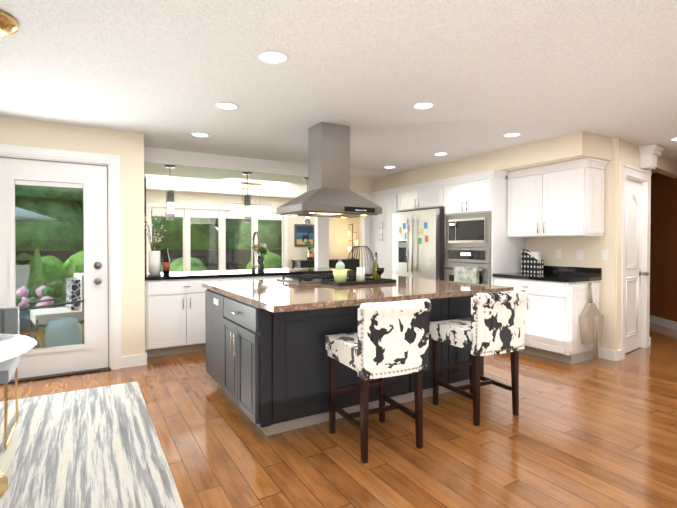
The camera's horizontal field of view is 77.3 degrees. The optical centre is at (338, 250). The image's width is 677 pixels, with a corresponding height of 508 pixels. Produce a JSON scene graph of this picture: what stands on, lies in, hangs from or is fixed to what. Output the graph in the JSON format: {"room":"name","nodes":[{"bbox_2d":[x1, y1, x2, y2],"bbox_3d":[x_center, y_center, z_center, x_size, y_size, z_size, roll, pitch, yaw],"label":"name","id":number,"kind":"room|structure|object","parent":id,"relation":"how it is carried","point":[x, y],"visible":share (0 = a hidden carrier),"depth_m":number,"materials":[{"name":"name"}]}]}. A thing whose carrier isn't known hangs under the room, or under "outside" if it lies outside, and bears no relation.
{"room":"dining room and kitchen","nodes":[
{"label":"dining room and kitchen","id":0,"kind":"room"},
{"bbox_2d":[0,116,144,356],"bbox_3d":[-4.080,0.006,3.357,4.630,2.440,0.150,0,1,-31],"label":"wall","id":1,"kind":"structure","parent":0,"point":[128,147],"depth_m":4.38,"materials":[{"name":"beige paint"}]},
{"bbox_2d":[0,157,107,379],"bbox_3d":[-2.771,0.173,4.067,0.972,2.056,0.130,0,1,-31],"label":"patio door","id":2,"kind":"structure","parent":1,"relation":"in","point":[91,352],"depth_m":4.16,"materials":[{"name":"white paint"}]},
{"bbox_2d":[0,144,121,384],"bbox_3d":[-2.789,0.124,4.102,1.200,2.185,0.190,0,1,-31],"label":"door frame","id":3,"kind":"structure","parent":1,"relation":"attached to","point":[111,162],"depth_m":4.30,"materials":[{"name":"white paint"},{"name":"wood"}]},
{"bbox_2d":[121,347,615,367],"bbox_3d":[-0.014,1.147,5.014,12.900,0.115,3.774,0,1,-31],"label":"baseboard","id":4,"kind":"structure","parent":1,"relation":"attached to","point":[141,359],"depth_m":4.46,"materials":[{"name":"white wood"}]},
{"bbox_2d":[144,190,359,271],"bbox_3d":[-0.962,-0.090,10.906,8.700,2.440,0.150,0,1,-31],"label":"wall","id":5,"kind":"structure","parent":0,"point":[340,243],"depth_m":10.44,"materials":[{"name":"beige paint"}]},
{"bbox_2d":[146,202,287,272],"bbox_3d":[-2.689,-0.226,9.809,3.250,1.600,0.130,0,1,-31],"label":"dining room window","id":6,"kind":"structure","parent":5,"relation":"in","point":[200,211],"depth_m":9.68,"materials":[{"name":"white wood"}]},
{"bbox_2d":[294,224,314,245],"bbox_3d":[-0.869,-0.389,10.843,0.560,0.560,0.042,0,1,-31],"label":"framed picture","id":7,"kind":"object","parent":5,"relation":"attached to","point":[303,233],"visible":0.85,"depth_m":10.81},
{"bbox_2d":[0,323,676,507],"bbox_3d":[0.434,1.246,4.162,13.200,0.060,13.500,0,1,-31],"label":"floor","id":8,"kind":"structure","parent":0,"point":[597,433],"depth_m":2.71,"materials":[{"name":"brown wood"}]},
{"bbox_2d":[0,381,183,507],"bbox_3d":[-2.416,1.241,1.715,3.200,0.010,3.200,0,1,-31],"label":"rug","id":9,"kind":"object","parent":8,"relation":"on","point":[98,447],"visible":1,"depth_m":2.55,"materials":[{"name":"fabric"}]},
{"bbox_2d":[0,307,19,448],"bbox_3d":[-2.377,0.813,2.702,0.500,0.818,0.527,0,1,-31],"label":"dining chair","id":10,"kind":"object","parent":9,"relation":"on","point":[9,320],"visible":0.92,"depth_m":2.93,"materials":[{"name":"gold metal"}]},
{"bbox_2d":[0,334,36,498],"bbox_3d":[-2.012,0.860,2.008,0.950,0.742,0.950,0,1,-31],"label":"dining table","id":11,"kind":"object","parent":9,"relation":"on","point":[12,346],"visible":0.98,"depth_m":2.18,"materials":[{"name":"gold metal"}]},
{"bbox_2d":[144,177,146,272],"bbox_3d":[-2.586,0.123,5.554,0.100,2.150,0.200,0,1,-31],"label":"wall","id":12,"kind":"structure","parent":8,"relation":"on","point":[145,221],"depth_m":5.48,"materials":[{"name":"beige paint"}]},
{"bbox_2d":[145,275,228,356],"bbox_3d":[-1.906,0.765,5.183,0.904,0.874,0.646,0,1,-31],"label":"base cabinet","id":13,"kind":"object","parent":8,"relation":"on","point":[174,312],"depth_m":4.84,"materials":[{"name":"white wood"}]},
{"bbox_2d":[145,267,335,278],"bbox_3d":[-1.171,0.300,5.710,2.738,0.038,0.820,0,1,-31],"label":"countertop","id":14,"kind":"structure","parent":13,"relation":"on","point":[288,271],"depth_m":5.47,"materials":[{"name":"stone"}]},
{"bbox_2d":[148,247,161,275],"bbox_3d":[-2.127,0.126,4.896,0.150,0.330,0.150,0,1,-31],"label":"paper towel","id":15,"kind":"object","parent":14,"relation":"on","point":[154,264],"visible":1,"depth_m":4.84,"materials":[{"name":"white paper"}]},
{"bbox_2d":[144,210,165,250],"bbox_3d":[-2.289,-0.128,5.285,0.285,0.828,0.200,0,1,-31],"label":"plant","id":16,"kind":"object","parent":15,"relation":"in","point":[149,232],"visible":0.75,"depth_m":5.29,"materials":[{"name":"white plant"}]},
{"bbox_2d":[163,248,169,274],"bbox_3d":[-2.057,0.131,5.054,0.077,0.315,0.075,0,1,-31],"label":"wine bottle","id":17,"kind":"object","parent":14,"relation":"on","point":[166,264],"visible":0.96,"depth_m":5.03,"materials":[{"name":"black glass"}]},
{"bbox_2d":[233,271,240,274],"bbox_3d":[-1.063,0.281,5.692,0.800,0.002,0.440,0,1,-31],"label":"electrical outlet plate","id":18,"kind":"object","parent":14,"relation":"in","point":[234,272],"depth_m":5.35,"materials":[{"name":"white plastic"}]},
{"bbox_2d":[252,231,260,269],"bbox_3d":[-1.107,0.005,5.876,0.130,0.547,0.269,0,1,-31],"label":"faucet","id":19,"kind":"object","parent":14,"relation":"on","point":[258,253],"visible":1,"depth_m":5.82,"materials":[{"name":"silver metal"}]},
{"bbox_2d":[252,243,268,269],"bbox_3d":[-1.126,0.081,6.096,0.245,0.389,0.278,0,1,-31],"label":"flower vase","id":20,"kind":"object","parent":14,"relation":"on","point":[264,250],"visible":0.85,"depth_m":6.06,"materials":[{"name":"clear glass"}]},
{"bbox_2d":[229,275,285,280],"bbox_3d":[-1.099,0.759,5.662,1.228,0.874,0.646,0,1,-31],"label":"base cabinet","id":21,"kind":"object","parent":8,"relation":"on","point":[231,277],"depth_m":5.31,"materials":[{"name":"white wood"}]},
{"bbox_2d":[291,259,358,272],"bbox_3d":[0.058,0.682,11.108,2.610,0.890,0.500,0,1,-31],"label":"sideboard","id":22,"kind":"object","parent":8,"relation":"on","point":[348,263],"visible":0.08,"depth_m":10.69,"materials":[{"name":"black wood"}]},
{"bbox_2d":[304,240,314,259],"bbox_3d":[-0.679,-0.011,10.589,0.412,0.508,0.440,0,1,-31],"label":"plant","id":23,"kind":"object","parent":22,"relation":"on","point":[310,255],"visible":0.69,"depth_m":10.48,"materials":[{"name":"green plant"}]},
{"bbox_2d":[347,224,357,258],"bbox_3d":[0.378,-0.241,11.263,0.317,0.950,0.180,0,1,-31],"label":"lamp","id":24,"kind":"object","parent":22,"relation":"on","point":[356,243],"visible":0.98,"depth_m":11.25,"materials":[{"name":"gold metal"}]},
{"bbox_2d":[317,271,352,273],"bbox_3d":[-0.316,0.753,6.127,0.849,0.874,0.646,0,1,-31],"label":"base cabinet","id":25,"kind":"object","parent":8,"relation":"on","point":[318,272],"depth_m":5.82,"materials":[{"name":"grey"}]},
{"bbox_2d":[204,287,483,435],"bbox_3d":[0.015,0.783,3.807,2.139,0.875,1.414,0,1,-31],"label":"kitchen island","id":26,"kind":"object","parent":8,"relation":"on","point":[267,363],"depth_m":2.92,"materials":[{"name":"grey wood"}]},
{"bbox_2d":[202,275,513,314],"bbox_3d":[0.095,0.325,3.758,2.144,0.040,1.770,0,1,-31],"label":"island countertop","id":27,"kind":"structure","parent":26,"relation":"on","point":[273,296],"depth_m":3.21,"materials":[{"name":"brown stone"}]},
{"bbox_2d":[276,273,372,283],"bbox_3d":[-0.109,0.272,4.281,0.900,0.050,0.520,0,1,-31],"label":"cooktop","id":28,"kind":"object","parent":27,"relation":"in","point":[306,278],"visible":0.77,"depth_m":4.09,"materials":[{"name":"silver metal"}]},
{"bbox_2d":[321,278,395,285],"bbox_3d":[0.192,0.286,3.902,0.630,0.030,0.300,0,1,-31],"label":"tray","id":29,"kind":"object","parent":27,"relation":"on","point":[348,282],"visible":0.83,"depth_m":3.79,"materials":[{"name":"black plastic"}]},
{"bbox_2d":[333,259,347,282],"bbox_3d":[0.015,0.185,3.796,0.136,0.216,0.136,0,1,-31],"label":"pot","id":30,"kind":"object","parent":29,"relation":"on","point":[340,273],"visible":0.92,"depth_m":3.76,"materials":[{"name":"green"}]},
{"bbox_2d":[347,246,373,281],"bbox_3d":[0.204,0.126,3.908,0.253,0.334,0.253,0,1,-31],"label":"lantern","id":31,"kind":"object","parent":29,"relation":"on","point":[360,274],"visible":0.92,"depth_m":3.87,"materials":[{"name":"black metal"}]},
{"bbox_2d":[373,252,383,280],"bbox_3d":[0.370,0.155,4.017,0.084,0.270,0.234,0,1,-12],"label":"bottle","id":32,"kind":"object","parent":29,"relation":"on","point":[377,271],"visible":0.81,"depth_m":4.00,"materials":[{"name":"yellow glass"}]},
{"bbox_2d":[326,299,430,463],"bbox_3d":[0.245,0.767,2.727,0.476,0.935,0.566,0,1,-27],"label":"stool","id":33,"kind":"object","parent":8,"relation":"on","point":[389,339],"visible":1,"depth_m":2.52,"materials":[{"name":"white fabric"}]},
{"bbox_2d":[368,189,395,274],"bbox_3d":[1.032,0.103,7.343,0.642,2.146,0.805,0,1,-31],"label":"tall cabinet","id":34,"kind":"object","parent":8,"relation":"on","point":[381,225],"depth_m":7.16,"materials":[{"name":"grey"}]},
{"bbox_2d":[392,208,444,279],"bbox_3d":[1.408,0.293,6.514,0.824,1.785,0.980,0,1,-31],"label":"fridge","id":35,"kind":"object","parent":8,"relation":"on","point":[418,243],"visible":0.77,"depth_m":6.20,"materials":[{"name":"silver metal"}]},
{"bbox_2d":[429,290,527,425],"bbox_3d":[1.056,0.760,3.237,0.494,0.935,0.580,0,1,-31],"label":"stool","id":36,"kind":"object","parent":8,"relation":"on","point":[493,324],"visible":1,"depth_m":3.04,"materials":[{"name":"white fabric"}]},
{"bbox_2d":[492,277,601,363],"bbox_3d":[2.432,0.767,5.012,0.622,0.876,0.968,0,1,-31],"label":"base cabinet","id":37,"kind":"object","parent":8,"relation":"on","point":[553,309],"depth_m":4.62,"materials":[{"name":"white wood"}]},
{"bbox_2d":[492,273,599,280],"bbox_3d":[2.432,0.309,5.002,0.626,0.038,0.975,0,1,-31],"label":"countertop","id":38,"kind":"structure","parent":37,"relation":"on","point":[546,276],"depth_m":4.78,"materials":[{"name":"black stone"}]},
{"bbox_2d":[521,249,543,273],"bbox_3d":[2.427,0.136,5.297,0.100,0.300,0.240,0,1,-31],"label":"magazine file","id":39,"kind":"object","parent":38,"relation":"on","point":[532,262],"visible":0.94,"depth_m":5.25,"materials":[{"name":"black plastic"}]},
{"bbox_2d":[579,282,603,359],"bbox_3d":[2.746,0.752,4.571,0.340,0.819,0.107,0,1,-31],"label":"handbag","id":40,"kind":"object","parent":37,"relation":"hanging from","point":[591,320],"visible":1,"depth_m":4.53,"materials":[{"name":"beige"}]},
{"bbox_2d":[0,0,676,198],"bbox_3d":[0.434,-1.264,4.131,13.200,0.080,13.500,0,1,-31],"label":"ceiling","id":41,"kind":"structure","parent":0,"point":[483,76],"depth_m":2.91,"materials":[{"name":"white paint"}]},
{"bbox_2d":[0,9,18,36],"bbox_3d":[-2.033,-0.977,2.030,0.810,0.440,0.280,0,1,-31],"label":"ceiling light","id":42,"kind":"object","parent":41,"relation":"hanging from","point":[9,24],"visible":1,"depth_m":2.17,"materials":[{"name":"brown metal"}]},
{"bbox_2d":[191,132,209,136],"bbox_3d":[-1.465,-1.225,4.480,0.188,0.006,0.188,-1,1,-40],"label":"recessed light","id":43,"kind":"object","parent":41,"relation":"in","point":[197,134],"depth_m":4.47,"materials":[{"name":"white"}]},
{"bbox_2d":[144,147,307,185],"bbox_3d":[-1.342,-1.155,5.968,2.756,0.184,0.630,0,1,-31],"label":"header beam","id":44,"kind":"structure","parent":41,"relation":"attached to","point":[183,162],"depth_m":5.60,"materials":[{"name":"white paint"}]},
{"bbox_2d":[165,165,175,219],"bbox_3d":[-2.091,-0.716,5.256,0.130,0.674,0.130,0,1,-31],"label":"pendant light","id":45,"kind":"object","parent":44,"relation":"hanging from","point":[170,204],"visible":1,"depth_m":5.22,"materials":[{"name":"silver metal"}]},
{"bbox_2d":[243,172,251,221],"bbox_3d":[-1.239,-0.722,5.761,0.130,0.674,0.130,0,1,-31],"label":"pendant light","id":46,"kind":"object","parent":44,"relation":"hanging from","point":[247,207],"visible":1,"depth_m":5.72,"materials":[{"name":"silver metal"}]},
{"bbox_2d":[303,177,310,223],"bbox_3d":[-0.457,-0.728,6.226,0.130,0.674,0.130,0,1,-31],"label":"pendant light","id":47,"kind":"object","parent":44,"relation":"hanging from","point":[307,219],"visible":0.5,"depth_m":6.19,"materials":[{"name":"silver metal"}]},
{"bbox_2d":[216,102,238,109],"bbox_3d":[-0.935,-1.213,3.558,0.188,0.006,0.188,-1,1,-40],"label":"recessed light","id":48,"kind":"object","parent":41,"relation":"in","point":[222,105],"depth_m":3.56,"materials":[{"name":"white"}]},
{"bbox_2d":[231,183,270,215],"bbox_3d":[-1.665,-0.973,8.063,0.740,0.598,0.180,0,1,-31],"label":"dining chandelier","id":49,"kind":"object","parent":41,"relation":"hanging from","point":[256,209],"visible":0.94,"depth_m":8.01,"materials":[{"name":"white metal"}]},
{"bbox_2d":[258,50,288,63],"bbox_3d":[-0.404,-1.201,2.634,0.188,0.006,0.188,-1,1,-40],"label":"recessed light","id":50,"kind":"object","parent":41,"relation":"in","point":[272,57],"depth_m":2.63,"materials":[{"name":"white"}]},
{"bbox_2d":[277,122,381,217],"bbox_3d":[-0.094,-0.786,4.222,0.880,0.875,0.594,0,1,-31],"label":"range hood","id":51,"kind":"object","parent":41,"relation":"attached to","point":[329,193],"visible":1,"depth_m":4.09,"materials":[{"name":"silver metal"}]},
{"bbox_2d":[412,102,434,109],"bbox_3d":[0.711,-1.213,3.548,0.188,0.006,0.188,-1,1,-40],"label":"recessed light","id":52,"kind":"object","parent":41,"relation":"in","point":[420,105],"depth_m":3.54,"materials":[{"name":"white"}]},
{"bbox_2d":[433,152,447,155],"bbox_3d":[1.313,-1.237,5.425,0.188,0.006,0.188,-1,1,-40],"label":"recessed light","id":53,"kind":"object","parent":41,"relation":"in","point":[439,153],"depth_m":5.44,"materials":[{"name":"white"}]},
{"bbox_2d":[502,132,520,137],"bbox_3d":[1.838,-1.225,4.488,0.188,0.006,0.188,0,1,14],"label":"recessed light","id":54,"kind":"object","parent":41,"relation":"in","point":[514,134],"depth_m":4.47,"materials":[{"name":"white"}]},
{"bbox_2d":[651,156,676,178],"bbox_3d":[4.852,-1.165,6.130,2.480,0.170,0.120,-1,1,-39],"label":"beam","id":55,"kind":"structure","parent":41,"relation":"attached to","point":[666,167],"depth_m":5.76,"materials":[{"name":"beige"}]},
{"bbox_2d":[314,177,371,267],"bbox_3d":[2.126,-0.060,8.535,5.810,2.440,0.120,0,1,-31],"label":"wall","id":56,"kind":"structure","parent":0,"point":[357,185],"depth_m":7.09,"materials":[{"name":"white paint"}]},
{"bbox_2d":[357,193,370,273],"bbox_3d":[0.209,0.086,7.313,0.845,2.180,0.023,0,1,-31],"label":"trim","id":57,"kind":"structure","parent":56,"relation":"attached to","point":[367,196],"depth_m":7.47,"materials":[{"name":"white"}]},
{"bbox_2d":[443,247,490,284],"bbox_3d":[1.916,0.355,5.746,0.695,0.790,0.762,0,1,-31],"label":"wall oven","id":58,"kind":"object","parent":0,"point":[476,257],"visible":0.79,"depth_m":5.55,"materials":[{"name":"silver metal"}]},
{"bbox_2d":[454,267,478,283],"bbox_3d":[1.665,0.419,5.516,0.046,0.398,0.380,0,1,-31],"label":"hanging towel","id":59,"kind":"object","parent":58,"relation":"hanging from","point":[466,274],"visible":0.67,"depth_m":5.48,"materials":[{"name":"fabric"}]},
{"bbox_2d":[372,131,611,191],"bbox_3d":[1.803,-1.129,6.095,0.578,0.239,3.718,0,1,-31],"label":"soffit","id":60,"kind":"structure","parent":0,"point":[575,146],"depth_m":5.02,"materials":[{"name":"beige paint"}]},
{"bbox_2d":[506,138,616,349],"bbox_3d":[2.115,-0.031,6.271,0.120,2.440,3.758,0,1,-31],"label":"wall","id":61,"kind":"structure","parent":0,"point":[592,247],"depth_m":4.72,"materials":[{"name":"beige paint"}]},
{"bbox_2d":[396,181,443,212],"bbox_3d":[1.493,-0.793,6.555,0.642,0.335,1.020,0,1,-31],"label":"upper cabinet","id":62,"kind":"object","parent":61,"relation":"attached to","point":[421,197],"depth_m":6.36,"materials":[{"name":"white wood"}]},
{"bbox_2d":[444,173,503,216],"bbox_3d":[1.965,-0.717,5.761,0.642,0.466,0.790,0,1,-31],"label":"upper cabinet","id":63,"kind":"object","parent":61,"relation":"attached to","point":[484,193],"depth_m":5.46,"materials":[{"name":"white wood"}]},
{"bbox_2d":[445,212,490,246],"bbox_3d":[1.946,-0.264,5.756,0.626,0.438,0.762,0,1,-31],"label":"microwave","id":64,"kind":"object","parent":63,"relation":"in","point":[468,230],"visible":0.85,"depth_m":5.55,"materials":[{"name":"silver metal"}]},
{"bbox_2d":[504,161,606,236],"bbox_3d":[2.550,-0.554,5.041,0.372,0.775,1.000,0,1,-31],"label":"upper cabinet","id":65,"kind":"object","parent":61,"relation":"attached to","point":[563,199],"depth_m":4.81,"materials":[{"name":"white wood"}]},
{"bbox_2d":[556,249,561,258],"bbox_3d":[2.691,0.045,5.173,0.009,0.115,0.072,0,1,-31],"label":"electrical outlet plate","id":66,"kind":"object","parent":61,"relation":"attached to","point":[558,251],"depth_m":5.17,"materials":[{"name":"white plastic"}]},
{"bbox_2d":[544,266,601,276],"bbox_3d":[2.693,0.240,5.156,0.020,0.096,0.975,0,1,-31],"label":"backsplash","id":67,"kind":"structure","parent":61,"relation":"attached to","point":[580,271],"depth_m":4.97,"materials":[{"name":"black stone"}]},
{"bbox_2d":[577,250,582,259],"bbox_3d":[2.825,0.048,4.950,0.007,0.115,0.072,0,1,-31],"label":"electrical outlet plate","id":68,"kind":"object","parent":61,"relation":"attached to","point":[579,252],"depth_m":4.94,"materials":[{"name":"white plastic"}]},
{"bbox_2d":[602,250,608,259],"bbox_3d":[2.966,0.051,4.708,0.010,0.115,0.072,0,1,-31],"label":"electrical outlet plate","id":69,"kind":"object","parent":61,"relation":"attached to","point":[605,254],"depth_m":4.70,"materials":[{"name":"white plastic"}]},
{"bbox_2d":[615,138,639,360],"bbox_3d":[3.163,-0.013,4.835,0.450,2.440,0.248,0,1,-31],"label":"wall","id":70,"kind":"structure","parent":0,"point":[627,152],"depth_m":4.66,"materials":[{"name":"beige paint"}]},
{"bbox_2d":[617,164,651,360],"bbox_3d":[3.457,0.122,5.008,1.120,2.165,0.152,-1,1,-39],"label":"trim","id":71,"kind":"structure","parent":70,"relation":"attached to","point":[633,173],"depth_m":5.19,"materials":[{"name":"white wood"}]},
{"bbox_2d":[625,179,648,352],"bbox_3d":[3.459,0.182,5.013,0.696,2.022,0.145,0,1,-31],"label":"pantry door","id":72,"kind":"structure","parent":70,"relation":"in","point":[633,264],"depth_m":5.05,"materials":[{"name":"white painted wood"},{"name":"steel"}]},
{"bbox_2d":[639,160,650,330],"bbox_3d":[2.671,-0.037,6.751,0.660,2.440,3.990,0,1,-31],"label":"wall","id":73,"kind":"structure","parent":0,"point":[639,160],"depth_m":5.31,"materials":[{"name":"beige paint"}]},
{"bbox_2d":[639,144,663,169],"bbox_3d":[3.725,-1.106,5.041,0.300,0.250,0.168,-1,1,-39],"label":"corbel","id":74,"kind":"object","parent":73,"relation":"attached to","point":[648,154],"visible":1,"depth_m":4.99,"materials":[{"name":"white wood"}]},
{"bbox_2d":[650,172,676,321],"bbox_3d":[5.177,-0.039,6.843,0.120,2.440,4.000,0,1,7],"label":"wall","id":75,"kind":"structure","parent":0,"point":[663,264],"depth_m":6.63,"materials":[{"name":"brown paint"}]},
{"bbox_2d":[650,315,676,329],"bbox_3d":[5.108,1.121,6.866,0.015,0.120,4.000,0,1,7],"label":"baseboard","id":76,"kind":"structure","parent":75,"relation":"attached to","point":[663,322],"depth_m":6.60,"materials":[{"name":"white wood"}]},
{"label":"outside","id":77,"kind":"structure","parent":0,"visible":0},
{"bbox_3d":[-7.928,1.207,21.388,36.000,0.180,34.740,0,1,-31],"label":"ground","id":78,"kind":"structure","parent":77,"visible":0},
{"bbox_2d":[16,265,29,289],"bbox_3d":[-6.033,0.788,7.914,0.800,1.000,0.840,1,1,39],"label":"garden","id":79,"kind":"object","parent":78,"relation":"on","point":[22,279],"depth_m":8.25,"materials":[{"name":"white wood"}]},
{"bbox_2d":[15,207,55,220],"bbox_3d":[-6.121,0.174,7.062,2.400,2.250,2.400,0,1,-31],"label":"patio umbrella","id":80,"kind":"object","parent":78,"relation":"on","point":[27,217],"depth_m":7.14,"materials":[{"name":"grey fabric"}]},
{"bbox_2d":[15,184,280,259],"bbox_3d":[-6.788,-7.440,16.747,29.987,17.231,12.676,-1,1,-36],"label":"garden","id":81,"kind":"object","parent":78,"relation":"on","point":[170,228],"depth_m":9.76,"materials":[{"name":"green plant"}]},
{"bbox_2d":[16,249,280,270],"bbox_3d":[-1.089,0.603,11.816,30.000,1.270,0.030,0,1,-31],"label":"garden","id":82,"kind":"object","parent":78,"relation":"on","point":[236,266],"depth_m":10.51,"materials":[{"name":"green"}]},
{"bbox_2d":[16,249,281,309],"bbox_3d":[-2.680,0.783,10.637,18.962,1.842,2.784,0,1,-31],"label":"garden","id":83,"kind":"object","parent":78,"relation":"on","point":[74,257],"depth_m":8.72,"materials":[{"name":"green plant"}]},
{"bbox_3d":[-4.689,1.281,4.937,3.780,0.090,3.140,0,1,-31],"label":"patio","id":84,"kind":"object","parent":78,"relation":"on","visible":0},
{"bbox_2d":[16,286,53,332],"bbox_3d":[-4.687,0.877,6.243,0.823,0.685,0.694,0,1,-31],"label":"flower pot","id":85,"kind":"object","parent":84,"relation":"on","point":[29,292],"depth_m":6.22,"materials":[{"name":"blue"}]},
{"bbox_2d":[28,270,83,348],"bbox_3d":[-3.549,0.755,5.399,0.642,0.951,0.628,-1,1,-41],"label":"patio chair","id":86,"kind":"object","parent":84,"relation":"on","point":[71,307],"depth_m":5.31,"materials":[{"name":"grey metal"}]},
{"bbox_2d":[44,318,81,346],"bbox_3d":[-3.139,1.010,4.830,0.370,0.455,0.370,0,1,-31],"label":"garden stool","id":87,"kind":"object","parent":84,"relation":"on","point":[61,328],"depth_m":4.70,"materials":[{"name":"teal ceramic"}]}
]}

